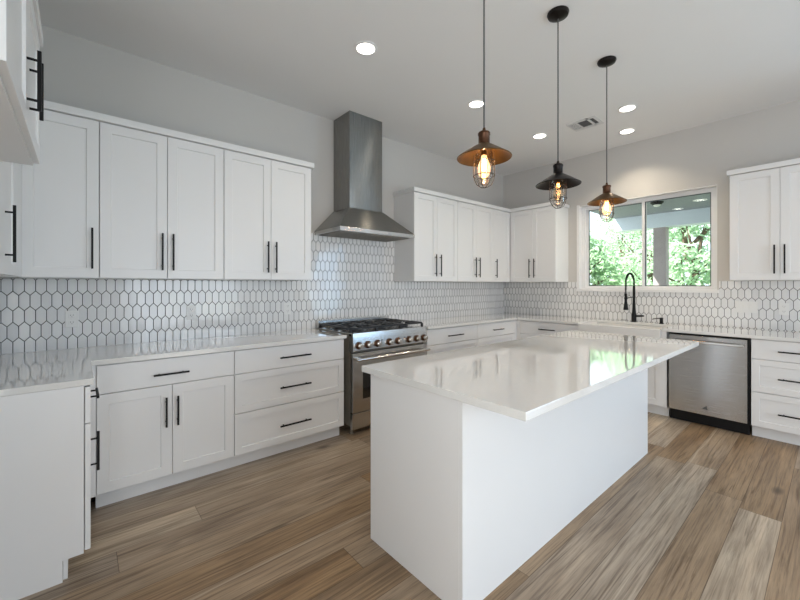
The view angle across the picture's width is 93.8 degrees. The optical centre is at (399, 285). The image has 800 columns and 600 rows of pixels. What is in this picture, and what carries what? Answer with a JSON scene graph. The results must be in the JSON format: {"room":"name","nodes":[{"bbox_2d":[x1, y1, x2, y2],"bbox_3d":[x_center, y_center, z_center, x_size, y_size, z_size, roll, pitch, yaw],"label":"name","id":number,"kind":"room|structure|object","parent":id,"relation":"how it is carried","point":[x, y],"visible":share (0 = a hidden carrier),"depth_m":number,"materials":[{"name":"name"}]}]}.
{"room":"kitchen","nodes":[
{"label":"kitchen","id":0,"kind":"room"},
{"bbox_2d":[0,25,502,353],"bbox_3d":[-0.574,-0.198,4.154,6.025,3.080,0.158,0,0,-41],"label":"wall","id":1,"kind":"structure","parent":0,"point":[351,278],"depth_m":3.25,"materials":[{"name":"paint"}]},
{"bbox_2d":[19,110,98,278],"bbox_3d":[-2.186,-0.553,2.419,0.368,1.014,0.390,0,0,-41],"label":"upper cabinet","id":2,"kind":"object","parent":1,"relation":"attached to","point":[60,193],"visible":0.93,"depth_m":2.31,"materials":[{"name":"white paint"}]},
{"bbox_2d":[65,311,78,327],"bbox_3d":[-2.270,0.234,2.589,0.070,0.114,0.008,0,0,-41],"label":"wall outlet","id":3,"kind":"object","parent":1,"relation":"attached to","point":[71,317],"visible":1,"depth_m":2.59,"materials":[{"name":"white plastic"}]},
{"bbox_2d":[98,122,223,279],"bbox_3d":[-1.759,-0.553,2.785,0.755,1.014,0.390,0,0,-41],"label":"upper cabinet","id":4,"kind":"object","parent":1,"relation":"attached to","point":[161,198],"visible":0.99,"depth_m":2.63,"materials":[{"name":"white paint"}]},
{"bbox_2d":[44,100,313,168],"bbox_3d":[-1.608,-1.083,2.923,1.873,0.045,0.376,0,0,-41],"label":"crown molding","id":5,"kind":"structure","parent":4,"relation":"on","point":[51,106],"depth_m":2.64,"materials":[{"name":"white paint"}]},
{"bbox_2d":[187,305,195,319],"bbox_3d":[-1.710,0.224,3.069,0.070,0.114,0.008,0,0,-41],"label":"wall outlet","id":6,"kind":"object","parent":1,"relation":"attached to","point":[191,310],"visible":1,"depth_m":3.07,"materials":[{"name":"white plastic"}]},
{"bbox_2d":[0,233,502,353],"bbox_3d":[-0.525,-0.045,4.097,5.725,0.965,0.008,0,0,-41],"label":"tile backsplash","id":7,"kind":"structure","parent":1,"relation":"attached to","point":[351,278],"depth_m":3.26,"materials":[{"name":"white tile"}]},
{"bbox_2d":[220,150,310,280],"bbox_3d":[-1.190,-0.553,3.273,0.744,1.014,0.390,0,0,-41],"label":"upper cabinet","id":8,"kind":"object","parent":1,"relation":"attached to","point":[267,202],"visible":0.99,"depth_m":3.12,"materials":[{"name":"white paint"}]},
{"bbox_2d":[284,302,290,314],"bbox_3d":[-1.083,0.224,3.607,0.070,0.114,0.008,0,0,-41],"label":"wall outlet","id":9,"kind":"object","parent":1,"relation":"attached to","point":[287,306],"visible":1,"depth_m":3.60,"materials":[{"name":"white plastic"}]},
{"bbox_2d":[314,110,414,241],"bbox_3d":[-0.357,-1.118,3.915,0.930,1.238,0.502,0,0,-41],"label":"range hood","id":10,"kind":"object","parent":1,"relation":"attached to","point":[357,214],"visible":1,"depth_m":3.82,"materials":[{"name":"silver metal"}]},
{"bbox_2d":[394,192,456,281],"bbox_3d":[0.338,-0.553,4.584,0.744,1.014,0.390,0,0,-41],"label":"upper cabinet","id":11,"kind":"object","parent":1,"relation":"attached to","point":[431,256],"visible":0.98,"depth_m":4.40,"materials":[{"name":"white paint"}]},
{"bbox_2d":[456,201,509,281],"bbox_3d":[1.061,-0.553,5.205,1.160,1.014,0.390,0,0,-41],"label":"upper cabinet","id":12,"kind":"object","parent":1,"relation":"attached to","point":[483,233],"visible":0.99,"depth_m":5.05,"materials":[{"name":"white paint"}]},
{"bbox_2d":[393,187,569,212],"bbox_3d":[1.126,-1.083,4.816,2.278,0.045,1.063,0,0,-41],"label":"crown molding","id":13,"kind":"structure","parent":12,"relation":"on","point":[412,189],"depth_m":4.88,"materials":[{"name":"white paint"}]},
{"bbox_2d":[19,408,799,599],"bbox_3d":[2.076,1.402,1.064,6.025,0.120,8.300,0,0,-41],"label":"floor","id":14,"kind":"structure","parent":0,"point":[708,512],"depth_m":1.98,"materials":[{"name":"brown wood"}]},
{"bbox_2d":[0,385,99,599],"bbox_3d":[-1.853,0.905,1.765,0.670,0.875,0.546,0,0,-41],"label":"base cabinet","id":15,"kind":"object","parent":14,"relation":"on","point":[45,436],"visible":0.98,"depth_m":1.65,"materials":[{"name":"white paint"}]},
{"bbox_2d":[90,351,233,507],"bbox_3d":[-1.700,0.905,2.651,0.826,0.875,0.670,0,0,-41],"label":"base cabinet","id":16,"kind":"object","parent":14,"relation":"on","point":[161,423],"depth_m":2.40,"materials":[{"name":"white paint"}]},
{"bbox_2d":[0,329,346,396],"bbox_3d":[-1.408,0.452,2.558,2.379,0.029,1.176,0,0,-41],"label":"countertop","id":17,"kind":"structure","parent":16,"relation":"on","point":[37,371],"depth_m":2.33,"materials":[{"name":"white stone"}]},
{"bbox_2d":[231,339,343,466],"bbox_3d":[-1.037,0.905,3.220,0.921,0.875,0.670,0,0,-41],"label":"base cabinet","id":18,"kind":"object","parent":14,"relation":"on","point":[291,396],"visible":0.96,"depth_m":2.95,"materials":[{"name":"white paint"}]},
{"bbox_2d":[317,316,430,433],"bbox_3d":[-0.262,0.850,3.820,0.914,0.985,0.726,0,0,-41],"label":"gas range","id":19,"kind":"object","parent":14,"relation":"on","point":[377,339],"visible":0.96,"depth_m":3.45,"materials":[{"name":"grey metal"}]},
{"bbox_2d":[317,324,416,335],"bbox_3d":[-0.289,0.443,3.850,0.914,0.026,0.630,0,0,-41],"label":"cooktop","id":20,"kind":"object","parent":19,"relation":"in","point":[404,329],"depth_m":3.61,"materials":[{"name":"silver metal"}]},
{"bbox_2d":[425,324,477,354],"bbox_3d":[0.421,0.905,4.471,0.869,0.875,0.670,0,0,-41],"label":"base cabinet","id":21,"kind":"object","parent":14,"relation":"on","point":[439,340],"visible":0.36,"depth_m":4.21,"materials":[{"name":"white paint"}]},
{"bbox_2d":[401,313,799,341],"bbox_3d":[2.059,0.452,3.678,2.329,0.029,3.991,0,0,-41],"label":"countertop","id":22,"kind":"structure","parent":21,"relation":"on","point":[435,323],"depth_m":4.26,"materials":[{"name":"white stone"}]},
{"bbox_2d":[578,321,664,337],"bbox_3d":[2.558,0.573,4.267,0.508,0.248,0.823,0,0,-41],"label":"farmhouse sink","id":23,"kind":"object","parent":22,"relation":"in","point":[594,326],"visible":0.24,"depth_m":4.16,"materials":[{"name":"ceramic"}]},
{"bbox_2d":[623,273,643,321],"bbox_3d":[2.723,0.143,4.416,0.260,0.587,0.131,0,0,-12],"label":"spring faucet","id":24,"kind":"object","parent":22,"relation":"on","point":[634,319],"visible":1,"depth_m":4.44,"materials":[{"name":"black metal"}]},
{"bbox_2d":[477,320,520,345],"bbox_3d":[1.079,0.905,5.024,0.848,0.875,0.688,0,0,-41],"label":"base cabinet","id":25,"kind":"object","parent":14,"relation":"on","point":[494,332],"depth_m":4.80,"materials":[{"name":"white paint"}]},
{"bbox_2d":[371,368,647,599],"bbox_3d":[0.904,0.904,2.498,2.277,0.876,0.653,0,0,-41],"label":"kitchen island","id":26,"kind":"object","parent":14,"relation":"on","point":[463,495],"visible":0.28,"depth_m":1.78,"materials":[{"name":"white paint"}]},
{"bbox_2d":[362,330,698,421],"bbox_3d":[1.044,0.450,2.447,2.460,0.032,0.978,0,0,-41],"label":"island countertop","id":27,"kind":"structure","parent":26,"relation":"on","point":[524,379],"depth_m":1.95,"materials":[{"name":"white stone"}]},
{"bbox_2d":[520,320,577,338],"bbox_3d":[2.092,0.905,4.926,0.670,0.875,0.777,0,0,-41],"label":"base cabinet","id":28,"kind":"object","parent":14,"relation":"on","point":[527,328],"visible":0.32,"depth_m":4.79,"materials":[{"name":"white paint"}]},
{"bbox_2d":[648,331,668,415],"bbox_3d":[2.631,0.905,4.298,0.670,0.875,0.872,0,0,-41],"label":"base cabinet","id":29,"kind":"object","parent":14,"relation":"on","point":[658,374],"visible":0.06,"depth_m":3.83,"materials":[{"name":"white paint"}]},
{"bbox_2d":[669,332,750,434],"bbox_3d":[3.103,0.904,3.717,0.672,0.868,0.599,0,0,-41],"label":"dishwasher","id":30,"kind":"object","parent":14,"relation":"on","point":[710,382],"visible":0.8,"depth_m":3.50,"materials":[{"name":"silver metal"}]},
{"bbox_2d":[751,338,799,445],"bbox_3d":[3.515,0.905,3.267,0.670,0.875,0.599,0,0,-41],"label":"base cabinet","id":31,"kind":"object","parent":14,"relation":"on","point":[775,364],"visible":0.99,"depth_m":3.19,"materials":[{"name":"white paint"}]},
{"bbox_2d":[38,0,799,175],"bbox_3d":[2.076,-1.813,1.064,6.025,0.150,8.300,0,0,-41],"label":"ceiling","id":32,"kind":"structure","parent":0,"point":[684,64],"depth_m":2.83,"materials":[{"name":"paint"}]},
{"bbox_2d":[354,41,376,55],"bbox_3d":[-0.251,-1.734,2.743,0.170,0.008,0.170,0,0,-41],"label":"recessed light","id":33,"kind":"object","parent":32,"relation":"in","point":[365,48],"visible":1,"depth_m":2.74,"materials":[{"name":"white paint"}]},
{"bbox_2d":[357,43,374,53],"bbox_3d":[-0.251,-1.735,2.743,0.132,0.003,0.132,0,0,-41],"label":"diffuser","id":34,"kind":"object","parent":33,"relation":"attached to","point":[362,48],"depth_m":2.74,"materials":[{"name":"white plastic"}]},
{"bbox_2d":[467,99,482,108],"bbox_3d":[0.732,-1.734,3.586,0.170,0.008,0.170,0,0,-41],"label":"recessed light","id":35,"kind":"object","parent":32,"relation":"in","point":[477,103],"visible":0.86,"depth_m":3.59,"materials":[{"name":"white paint"}]},
{"bbox_2d":[469,101,482,107],"bbox_3d":[0.732,-1.735,3.586,0.132,0.003,0.132,0,0,-41],"label":"diffuser","id":36,"kind":"object","parent":35,"relation":"attached to","point":[472,104],"depth_m":3.59,"materials":[{"name":"white plastic"}]},
{"bbox_2d":[457,0,511,187],"bbox_3d":[0.423,-1.113,1.886,0.272,1.249,0.272,0,0,-41],"label":"pendant lamp","id":37,"kind":"object","parent":32,"relation":"hanging from","point":[485,153],"visible":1,"depth_m":1.88,"materials":[{"name":"brown metal"}]},
{"bbox_2d":[532,133,546,138],"bbox_3d":[1.624,-1.734,4.352,0.170,0.008,0.170,0,0,-41],"label":"recessed light","id":38,"kind":"object","parent":32,"relation":"in","point":[538,135],"visible":1,"depth_m":4.34,"materials":[{"name":"white paint"}]},
{"bbox_2d":[534,134,545,137],"bbox_3d":[1.624,-1.735,4.352,0.132,0.003,0.132,0,0,-41],"label":"diffuser","id":39,"kind":"object","parent":38,"relation":"attached to","point":[535,135],"depth_m":4.33,"materials":[{"name":"white plastic"}]},
{"bbox_2d":[535,5,581,208],"bbox_3d":[1.008,-1.113,2.387,0.272,1.249,0.272,0,0,-41],"label":"pendant lamp","id":40,"kind":"object","parent":32,"relation":"hanging from","point":[558,180],"visible":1,"depth_m":2.38,"materials":[{"name":"black metal"}]},
{"bbox_2d":[566,115,603,131],"bbox_3d":[1.989,-1.734,4.026,0.250,0.008,0.300,0,0,-41],"label":"ceiling vent","id":41,"kind":"object","parent":32,"relation":"in","point":[592,121],"visible":1,"depth_m":4.02,"materials":[{"name":"white metal"}]},
{"bbox_2d":[587,55,626,221],"bbox_3d":[1.598,-1.113,2.894,0.272,1.249,0.272,0,0,-41],"label":"pendant lamp","id":42,"kind":"object","parent":32,"relation":"hanging from","point":[607,198],"visible":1,"depth_m":2.88,"materials":[{"name":"brown metal"}]},
{"bbox_2d":[618,128,635,134],"bbox_3d":[2.558,-1.734,4.217,0.170,0.008,0.170,0,0,-41],"label":"recessed light","id":43,"kind":"object","parent":32,"relation":"in","point":[627,130],"visible":1,"depth_m":4.22,"materials":[{"name":"white paint"}]},
{"bbox_2d":[620,129,633,133],"bbox_3d":[2.558,-1.735,4.217,0.132,0.003,0.132,0,0,-41],"label":"diffuser","id":44,"kind":"object","parent":43,"relation":"attached to","point":[625,131],"depth_m":4.22,"materials":[{"name":"white plastic"}]},
{"bbox_2d":[617,104,637,112],"bbox_3d":[2.232,-1.734,3.674,0.170,0.008,0.170,0,0,-41],"label":"recessed light","id":45,"kind":"object","parent":32,"relation":"in","point":[630,107],"visible":1,"depth_m":3.67,"materials":[{"name":"white paint"}]},
{"bbox_2d":[620,106,634,111],"bbox_3d":[2.232,-1.735,3.674,0.132,0.003,0.132,0,0,-41],"label":"diffuser","id":46,"kind":"object","parent":45,"relation":"attached to","point":[624,108],"depth_m":3.67,"materials":[{"name":"white plastic"}]},
{"bbox_2d":[503,100,799,331],"bbox_3d":[4.303,-0.198,2.974,0.158,3.080,8.000,0,0,-41],"label":"wall","id":47,"kind":"structure","parent":0,"point":[702,155],"depth_m":4.24,"materials":[{"name":"paint"}]},
{"bbox_2d":[510,205,567,281],"bbox_3d":[1.953,-0.553,5.303,0.390,1.014,0.689,0,0,-41],"label":"upper cabinet","id":48,"kind":"object","parent":47,"relation":"attached to","point":[538,236],"visible":1,"depth_m":5.13,"materials":[{"name":"white paint"}]},
{"bbox_2d":[576,185,718,292],"bbox_3d":[2.935,-0.499,4.558,0.172,1.162,1.485,0,0,-41],"label":"window","id":49,"kind":"structure","parent":47,"relation":"in","point":[583,212],"depth_m":4.53,"materials":[{"name":"white plastic"}]},
{"bbox_2d":[590,193,709,232],"bbox_3d":[5.140,-1.303,4.516,3.100,0.470,5.650,0,0,-41],"label":"porch roof","id":50,"kind":"structure","parent":47,"relation":"attached to","point":[697,212],"depth_m":6.61,"materials":[{"name":"grey paint"}]},
{"bbox_2d":[650,201,663,206],"bbox_3d":[4.083,-1.286,5.947,0.180,0.080,0.180,0,0,-41],"label":"ceiling light","id":51,"kind":"object","parent":50,"relation":"attached to","point":[654,203],"visible":0.99,"depth_m":5.91,"materials":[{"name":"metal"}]},
{"bbox_2d":[503,281,799,331],"bbox_3d":[3.011,0.197,4.364,0.008,0.480,4.192,0,0,-41],"label":"tile backsplash","id":52,"kind":"structure","parent":47,"relation":"attached to","point":[562,299],"depth_m":4.25,"materials":[{"name":"white tile"}]},
{"bbox_2d":[736,301,757,312],"bbox_3d":[3.500,0.220,3.781,0.010,0.114,0.165,0,0,-41],"label":"light switch","id":53,"kind":"object","parent":47,"relation":"attached to","point":[741,306],"visible":1,"depth_m":3.78,"materials":[{"name":"white plastic"}]},
{"bbox_2d":[730,164,799,280],"bbox_3d":[3.532,-0.553,3.462,0.390,1.014,0.689,0,0,-41],"label":"upper cabinet","id":54,"kind":"object","parent":47,"relation":"attached to","point":[764,204],"visible":1,"depth_m":3.44,"materials":[{"name":"white paint"}]},
{"bbox_2d":[779,303,788,314],"bbox_3d":[3.673,0.228,3.580,0.008,0.114,0.070,0,0,-41],"label":"wall outlet","id":55,"kind":"object","parent":47,"relation":"attached to","point":[783,307],"visible":1,"depth_m":3.58,"materials":[{"name":"white plastic"}]},
{"bbox_3d":[3.982,-0.553,2.938,0.390,1.014,0.689,0,0,-41],"label":"upper cabinet","id":56,"kind":"object","parent":47,"relation":"attached to","visible":0},
{"bbox_2d":[727,158,799,177],"bbox_3d":[3.761,-1.083,3.204,0.376,0.045,1.415,0,0,-41],"label":"crown molding","id":57,"kind":"structure","parent":56,"relation":"on","point":[791,162],"depth_m":3.42,"materials":[{"name":"white paint"}]},
{"bbox_3d":[-0.153,-0.198,-0.849,0.150,3.080,8.000,0,0,-41],"label":"wall","id":58,"kind":"structure","parent":0,"visible":0},
{"bbox_2d":[0,161,21,276],"bbox_3d":[-2.062,-0.553,1.782,0.376,1.014,0.805,0,0,-41],"label":"upper cabinet","id":59,"kind":"object","parent":58,"relation":"attached to","point":[10,173],"visible":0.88,"depth_m":1.86,"materials":[{"name":"white paint"}]},
{"bbox_2d":[0,0,43,165],"bbox_3d":[-1.417,-0.790,1.124,0.498,0.540,0.999,0,0,-41],"label":"upper cabinet","id":60,"kind":"object","parent":58,"relation":"attached to","point":[21,65],"visible":1,"depth_m":1.23,"materials":[{"name":"white paint"}]},
{"bbox_2d":[33,0,42,46],"bbox_3d":[-1.682,-1.083,1.413,0.471,0.045,1.815,0,0,-41],"label":"crown molding","id":61,"kind":"structure","parent":60,"relation":"on","point":[35,2],"depth_m":1.51,"materials":[{"name":"white paint"}]},
{"label":"outside","id":62,"kind":"structure","parent":0,"visible":0},
{"bbox_3d":[24.470,1.572,25.547,59.850,0.140,80.000,0,0,-41],"label":"ground","id":63,"kind":"structure","parent":62,"visible":0},
{"bbox_2d":[590,230,628,284],"bbox_3d":[5.371,-0.109,11.351,2.321,3.278,2.255,0,0,4],"label":"leafy tree","id":64,"kind":"object","parent":63,"relation":"on","point":[600,268],"visible":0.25,"depth_m":10.68,"materials":[{"name":"green plant"}]},
{"bbox_2d":[594,217,689,284],"bbox_3d":[10.904,-1.035,17.514,4.264,5.145,4.435,0,0,7],"label":"leafy tree","id":65,"kind":"object","parent":63,"relation":"on","point":[609,218],"visible":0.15,"depth_m":17.59,"materials":[{"name":"green plant"}]},
{"bbox_2d":[597,221,709,284],"bbox_3d":[8.575,-1.123,13.118,3.958,5.317,2.873,0,0,-18],"label":"leafy tree","id":66,"kind":"object","parent":63,"relation":"on","point":[633,254],"visible":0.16,"depth_m":12.74,"materials":[{"name":"green plant"}]},
{"bbox_2d":[637,224,709,284],"bbox_3d":[7.367,-0.489,9.453,2.585,4.051,2.330,0,0,-41],"label":"leafy tree","id":67,"kind":"object","parent":63,"relation":"on","point":[692,261],"visible":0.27,"depth_m":9.25,"materials":[{"name":"green plant"}]},
{"bbox_3d":[4.544,1.445,5.157,3.050,0.105,7.000,0,0,-41],"label":"floor","id":68,"kind":"structure","parent":63,"relation":"on","visible":0},
{"bbox_2d":[653,227,668,284],"bbox_3d":[4.863,0.162,6.973,0.260,2.460,0.260,0,0,-41],"label":"porch post","id":69,"kind":"object","parent":68,"relation":"on","point":[661,234],"visible":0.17,"depth_m":6.90,"materials":[{"name":"grey wood"}]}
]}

